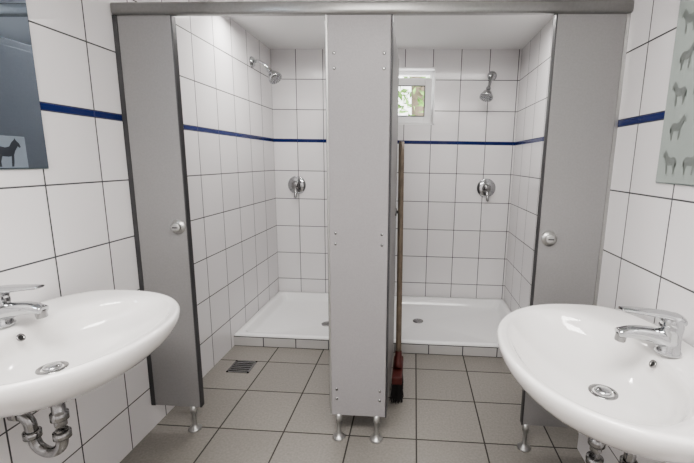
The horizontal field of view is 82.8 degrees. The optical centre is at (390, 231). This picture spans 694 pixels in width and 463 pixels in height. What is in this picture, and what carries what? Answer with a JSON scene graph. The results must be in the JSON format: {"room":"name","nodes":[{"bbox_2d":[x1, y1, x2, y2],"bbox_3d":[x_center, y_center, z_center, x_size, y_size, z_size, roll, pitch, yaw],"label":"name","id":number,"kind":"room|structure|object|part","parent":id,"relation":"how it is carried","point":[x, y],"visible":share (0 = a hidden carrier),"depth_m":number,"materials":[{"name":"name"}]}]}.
{"room":"shower room","nodes":[
{"label":"shower room","id":0,"kind":"room"},
{"bbox_2d":[0,0,278,462],"bbox_3d":[-1.295,-0.053,1.349,0.120,2.338,5.354,2,10,3],"label":"wall","id":1,"kind":"structure","parent":0,"point":[66,227],"depth_m":1.73,"materials":[{"name":"tile"}]},
{"bbox_2d":[0,0,48,169],"bbox_3d":[-1.234,-0.577,1.007,0.008,0.833,0.641,2,10,3],"label":"bathroom mirror","id":2,"kind":"object","parent":1,"relation":"attached to","point":[22,139],"visible":1,"depth_m":1.28,"materials":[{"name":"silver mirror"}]},
{"bbox_2d":[0,290,179,417],"bbox_3d":[-0.970,0.378,1.177,0.570,0.188,0.701,2,10,3],"label":"basin","id":3,"kind":"object","parent":1,"relation":"attached to","point":[87,340],"visible":0.99,"depth_m":1.23,"materials":[{"name":"white ceramic"}]},
{"bbox_2d":[0,284,48,328],"bbox_3d":[-1.110,0.218,1.156,0.183,0.131,0.068,2,10,3],"label":"faucet","id":4,"kind":"object","parent":3,"relation":"on","point":[9,310],"visible":1,"depth_m":1.14,"materials":[{"name":"silver metal"}]},
{"bbox_3d":[-1.109,0.177,1.149,0.172,0.048,0.058,2,10,3],"label":"lever","id":5,"kind":"part","parent":4,"relation":"part of","materials":[{"name":"silver metal"}]},
{"bbox_3d":[-1.099,0.238,1.159,0.153,0.064,0.053,2,10,3],"label":"spout","id":6,"kind":"part","parent":4,"relation":"part of","materials":[{"name":"silver metal"}]},
{"bbox_2d":[6,403,71,457],"bbox_3d":[-1.127,0.592,1.224,0.263,0.253,0.224,2,10,3],"label":"trap","id":7,"kind":"object","parent":3,"relation":"attached to","point":[32,433],"visible":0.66,"depth_m":1.22,"materials":[{"name":"silver metal"}]},
{"bbox_2d":[112,15,155,404],"bbox_3d":[-1.196,-0.021,1.843,0.021,1.842,0.028,2,10,3],"label":"partition edge trim","id":8,"kind":"object","parent":1,"relation":"attached to","point":[114,17],"visible":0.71,"depth_m":1.78,"materials":[{"name":"grey"}]},
{"bbox_2d":[249,56,281,83],"bbox_3d":[-0.985,-1.274,3.086,0.237,0.205,0.110,2,10,3],"label":"shower head","id":9,"kind":"object","parent":1,"relation":"attached to","point":[274,77],"visible":1,"depth_m":3.07},
{"bbox_3d":[-1.028,-1.316,3.091,0.143,0.085,0.028,0,10,-5],"label":"arm","id":10,"kind":"part","parent":9,"relation":"part of","materials":[{"name":"silver metal"}]},
{"bbox_2d":[120,345,584,462],"bbox_3d":[-0.158,1.178,1.502,2.439,0.100,5.354,2,10,3],"label":"floor","id":11,"kind":"structure","parent":0,"point":[453,408],"depth_m":2.08,"materials":[{"name":"tile"}]},
{"bbox_2d":[188,406,201,432],"bbox_3d":[-1.010,0.952,2.007,0.066,0.135,0.066,2,10,3],"label":"foot","id":12,"kind":"object","parent":11,"relation":"on","point":[195,427],"visible":0.93,"depth_m":2.00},
{"bbox_2d":[117,15,199,406],"bbox_3d":[-1.070,-0.015,1.821,0.238,1.842,0.050,2,10,3],"label":"panel","id":13,"kind":"object","parent":12,"relation":"on","point":[145,41],"depth_m":1.79,"materials":[{"name":"grey laminate"}]},
{"bbox_3d":[-0.990,-0.020,1.804,0.068,0.068,0.028,2,10,3],"label":"knob","id":14,"kind":"part","parent":13,"relation":"part of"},
{"bbox_2d":[170,15,203,407],"bbox_3d":[-0.948,-0.015,1.832,0.007,1.842,0.031,2,10,3],"label":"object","id":15,"kind":"object","parent":13,"relation":"attached to","point":[172,18],"visible":1,"depth_m":1.80,"materials":[{"name":"grey"}]},
{"bbox_2d":[226,360,256,372],"bbox_3d":[-1.000,0.907,2.623,0.150,0.004,0.150,2,10,3],"label":"floor drain","id":16,"kind":"object","parent":11,"relation":"on","point":[239,366],"visible":1,"depth_m":2.62,"materials":[{"name":"silver metal"}]},
{"bbox_2d":[234,335,328,349],"bbox_3d":[-0.698,0.823,2.909,0.945,0.077,0.050,2,10,3],"label":"tiled curb","id":17,"kind":"object","parent":11,"relation":"on","point":[238,340],"visible":0.45,"depth_m":2.89,"materials":[{"name":"tile"}]},
{"bbox_2d":[235,291,328,339],"bbox_3d":[-0.669,0.725,3.364,0.940,0.078,0.984,2,10,3],"label":"shower tray","id":18,"kind":"object","parent":11,"relation":"on","point":[288,314],"visible":0.56,"depth_m":3.35,"materials":[{"name":"white ceramic"}]},
{"bbox_2d":[332,414,344,440],"bbox_3d":[-0.262,0.973,1.964,0.066,0.135,0.066,2,10,3],"label":"foot","id":19,"kind":"object","parent":11,"relation":"on","point":[338,436],"visible":0.98,"depth_m":1.96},
{"bbox_2d":[327,14,391,416],"bbox_3d":[-0.146,0.008,1.783,0.268,1.842,0.022,2,10,3],"label":"panel","id":20,"kind":"object","parent":19,"relation":"on","point":[358,87],"visible":0.94,"depth_m":1.75,"materials":[{"name":"laminate"}]},
{"bbox_2d":[325,15,331,414],"bbox_3d":[-0.283,0.004,1.794,0.010,1.842,0.031,2,10,3],"label":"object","id":21,"kind":"object","parent":20,"relation":"attached to","point":[326,22],"visible":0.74,"depth_m":1.76,"materials":[{"name":"metal"}]},
{"bbox_2d":[110,0,633,15],"bbox_3d":[-0.115,-0.918,1.606,2.135,0.049,0.044,2,10,3],"label":"rail","id":22,"kind":"object","parent":20,"relation":"on","point":[423,7],"visible":0.94,"depth_m":1.58,"materials":[{"name":"metal"}]},
{"bbox_2d":[385,14,392,417],"bbox_3d":[-0.009,0.011,1.779,0.006,1.842,0.031,2,10,3],"label":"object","id":23,"kind":"object","parent":20,"relation":"attached to","point":[392,14],"visible":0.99,"depth_m":1.75,"materials":[{"name":"grey"}]},
{"bbox_2d":[387,22,393,397],"bbox_3d":[-0.016,0.009,1.812,0.025,1.815,0.026,2,10,3],"label":"trim","id":24,"kind":"structure","parent":20,"relation":"attached to","point":[393,22],"depth_m":1.78,"materials":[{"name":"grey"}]},
{"bbox_2d":[387,31,398,402],"bbox_3d":[0.001,-0.043,2.100,0.022,1.815,0.600,2,10,3],"label":"leaf","id":25,"kind":"object","parent":20,"relation":"attached to","point":[395,51],"visible":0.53,"depth_m":2.07,"materials":[{"name":"grey laminate"}]},
{"bbox_2d":[393,81,398,347],"bbox_3d":[0.020,-0.097,2.397,0.024,1.815,0.014,2,10,3],"label":"trim","id":26,"kind":"structure","parent":25,"relation":"attached to","point":[398,81],"depth_m":2.38,"materials":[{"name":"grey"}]},
{"bbox_3d":[-0.265,-0.051,2.115,0.022,1.815,0.600,2,10,3],"label":"leaf","id":27,"kind":"object","parent":20,"relation":"attached to","visible":0},
{"bbox_2d":[325,51,329,398],"bbox_3d":[-0.282,0.001,1.827,0.025,1.815,0.026,2,10,3],"label":"trim","id":28,"kind":"structure","parent":27,"relation":"attached to","point":[325,51],"depth_m":1.81,"materials":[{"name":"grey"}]},
{"bbox_2d":[370,416,382,442],"bbox_3d":[-0.072,0.978,1.954,0.066,0.135,0.066,2,10,3],"label":"foot","id":29,"kind":"object","parent":11,"relation":"on","point":[376,437],"visible":0.97,"depth_m":1.95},
{"bbox_2d":[390,141,403,403],"bbox_3d":[0.053,0.231,2.272,0.083,1.489,0.335,2,10,3],"label":"broom","id":30,"kind":"object","parent":11,"relation":"on","point":[397,395],"visible":1,"depth_m":2.30,"materials":[{"name":"brown wood"}]},
{"bbox_2d":[393,351,401,367],"bbox_3d":[0.042,0.779,2.338,0.052,0.129,0.105,2,10,3],"label":"socket","id":31,"kind":"object","parent":30,"relation":"attached to","point":[397,363],"depth_m":2.32,"materials":[{"name":"red"}]},
{"bbox_3d":[0.054,0.124,2.317,0.034,1.294,0.208,1,10,-2],"label":"handle","id":32,"kind":"part","parent":30,"relation":"part of","materials":[{"name":"brown wood"}]},
{"bbox_2d":[393,343,501,357],"bbox_3d":[0.420,0.854,2.845,1.215,0.077,0.050,2,10,3],"label":"tiled curb","id":33,"kind":"object","parent":11,"relation":"on","point":[405,347],"visible":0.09,"depth_m":2.82,"materials":[{"name":"tile"}]},
{"bbox_2d":[394,295,510,346],"bbox_3d":[0.448,0.756,3.301,1.210,0.078,0.984,2,10,3],"label":"shower tray","id":34,"kind":"object","parent":11,"relation":"on","point":[455,321],"visible":0.57,"depth_m":3.40,"materials":[{"name":"white ceramic"}]},
{"bbox_2d":[517,424,530,451],"bbox_3d":[0.656,0.998,1.913,0.066,0.135,0.066,2,10,3],"label":"foot","id":35,"kind":"object","parent":11,"relation":"on","point":[522,446],"visible":0.95,"depth_m":1.90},
{"bbox_2d":[523,14,626,426],"bbox_3d":[0.788,0.036,1.717,0.270,1.842,0.050,2,10,3],"label":"panel","id":36,"kind":"object","parent":35,"relation":"on","point":[589,47],"depth_m":1.66,"materials":[{"name":"grey laminate"}]},
{"bbox_2d":[520,14,557,424],"bbox_3d":[0.652,0.029,1.742,0.007,1.842,0.031,2,10,3],"label":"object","id":37,"kind":"object","parent":36,"relation":"attached to","point":[556,15],"visible":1,"depth_m":1.68,"materials":[{"name":"grey"}]},
{"bbox_3d":[0.697,0.033,1.710,0.068,0.068,0.028,2,10,3],"label":"knob","id":38,"kind":"part","parent":36,"relation":"part of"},
{"bbox_2d":[208,0,553,48],"bbox_3d":[-0.117,-1.220,1.066,2.439,0.100,5.354,2,10,3],"label":"ceiling","id":39,"kind":"structure","parent":0,"point":[425,31],"depth_m":2.91,"materials":[{"name":"white paint"}]},
{"bbox_2d":[270,49,521,299],"bbox_3d":[0.012,-0.462,3.727,2.199,2.338,0.220,2,10,3],"label":"wall","id":40,"kind":"structure","parent":0,"point":[455,241],"depth_m":3.60,"materials":[{"name":"tile"}]},
{"bbox_2d":[288,176,305,197],"bbox_3d":[-0.886,-0.414,3.634,0.170,0.203,0.086,2,10,3],"label":"shower valve","id":41,"kind":"object","parent":40,"relation":"attached to","point":[293,183],"visible":1,"depth_m":3.65,"materials":[{"name":"silver metal"}]},
{"bbox_3d":[-0.888,-0.368,3.621,0.037,0.117,0.043,3,10,9],"label":"lever","id":42,"kind":"part","parent":41,"relation":"part of","materials":[{"name":"silver metal"}]},
{"bbox_2d":[398,78,431,122],"bbox_3d":[0.155,-1.179,3.527,0.418,0.383,0.129,2,10,3],"label":"window","id":43,"kind":"structure","parent":40,"relation":"in","point":[410,98],"depth_m":3.51,"materials":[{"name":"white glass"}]},
{"bbox_2d":[398,85,424,116],"bbox_3d":[0.154,-1.171,3.508,0.298,0.260,0.066,2,10,3],"label":"gasket","id":44,"kind":"object","parent":43,"relation":"attached to","point":[399,85],"visible":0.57,"depth_m":3.50,"materials":[{"name":"grey rubber"}]},
{"bbox_3d":[0.155,-1.179,3.527,0.418,0.383,0.129,2,10,3],"label":"sash","id":45,"kind":"part","parent":43,"relation":"part of","materials":[{"name":"white plastic"}]},
{"bbox_2d":[398,67,435,124],"bbox_3d":[0.159,-1.221,3.579,0.478,0.490,0.224,2,10,3],"label":"reveal","id":46,"kind":"object","parent":40,"relation":"attached to","point":[400,68],"visible":0.39,"depth_m":3.47,"materials":[{"name":"white paint"}]},
{"bbox_2d":[399,71,433,123],"bbox_3d":[0.161,-1.225,3.600,0.454,0.466,0.060,2,10,3],"label":"frame","id":47,"kind":"object","parent":46,"relation":"attached to","point":[430,74],"visible":0.3,"depth_m":3.54,"materials":[{"name":"white plastic"}]},
{"bbox_2d":[477,179,495,201],"bbox_3d":[0.868,-0.374,3.534,0.170,0.203,0.086,2,10,3],"label":"shower valve","id":48,"kind":"object","parent":40,"relation":"attached to","point":[488,190],"visible":1,"depth_m":3.55,"materials":[{"name":"silver metal"}]},
{"bbox_3d":[0.866,-0.328,3.521,0.037,0.117,0.043,3,10,9],"label":"lever","id":49,"kind":"part","parent":48,"relation":"part of","materials":[{"name":"silver metal"}]},
{"bbox_2d":[479,71,496,101],"bbox_3d":[0.824,-1.238,3.312,0.112,0.280,0.264,5,11,19],"label":"shower head","id":50,"kind":"object","parent":40,"relation":"attached to","point":[486,95],"visible":1,"depth_m":3.27},
{"bbox_3d":[0.855,-1.281,3.330,0.036,0.150,0.167,5,11,22],"label":"arm","id":51,"kind":"part","parent":50,"relation":"part of","materials":[{"name":"silver metal"}]},
{"bbox_2d":[504,0,693,462],"bbox_3d":[0.994,0.010,1.220,0.172,2.338,5.354,2,10,3],"label":"wall","id":52,"kind":"structure","parent":0,"point":[648,256],"depth_m":1.50,"materials":[{"name":"tile"}]},
{"bbox_2d":[497,304,693,462],"bbox_3d":[0.603,0.430,1.135,0.576,0.188,0.760,2,10,3],"label":"basin","id":53,"kind":"object","parent":52,"relation":"attached to","point":[629,397],"visible":0.97,"depth_m":1.13,"materials":[{"name":"white ceramic"}]},
{"bbox_2d":[585,437,637,462],"bbox_3d":[0.733,0.652,1.167,0.306,0.253,0.224,2,10,3],"label":"trap","id":54,"kind":"object","parent":53,"relation":"attached to","point":[594,455],"visible":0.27,"depth_m":1.16,"materials":[{"name":"silver metal"}]},
{"bbox_2d":[614,306,687,357],"bbox_3d":[0.728,0.277,1.100,0.183,0.131,0.068,2,10,3],"label":"faucet","id":55,"kind":"object","parent":53,"relation":"on","point":[667,338],"visible":1,"depth_m":1.08,"materials":[{"name":"silver metal"}]},
{"bbox_3d":[0.716,0.297,1.104,0.153,0.064,0.053,2,10,3],"label":"spout","id":56,"kind":"part","parent":55,"relation":"part of","materials":[{"name":"silver metal"}]},
{"bbox_3d":[0.728,0.237,1.092,0.172,0.048,0.058,2,10,3],"label":"lever","id":57,"kind":"part","parent":55,"relation":"part of","materials":[{"name":"silver metal"}]},
{"bbox_2d":[594,13,630,305],"bbox_3d":[0.928,0.038,1.724,0.013,1.842,0.028,2,10,3],"label":"partition edge trim","id":58,"kind":"object","parent":52,"relation":"attached to","point":[628,14],"visible":0.5,"depth_m":1.64,"materials":[{"name":"metal"}]},
{"bbox_2d":[656,0,693,185],"bbox_3d":[0.903,-0.506,0.963,0.008,0.803,0.648,2,10,3],"label":"poster","id":59,"kind":"object","parent":52,"relation":"attached to","point":[676,154],"visible":1,"depth_m":1.23,"materials":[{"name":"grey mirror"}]}
]}

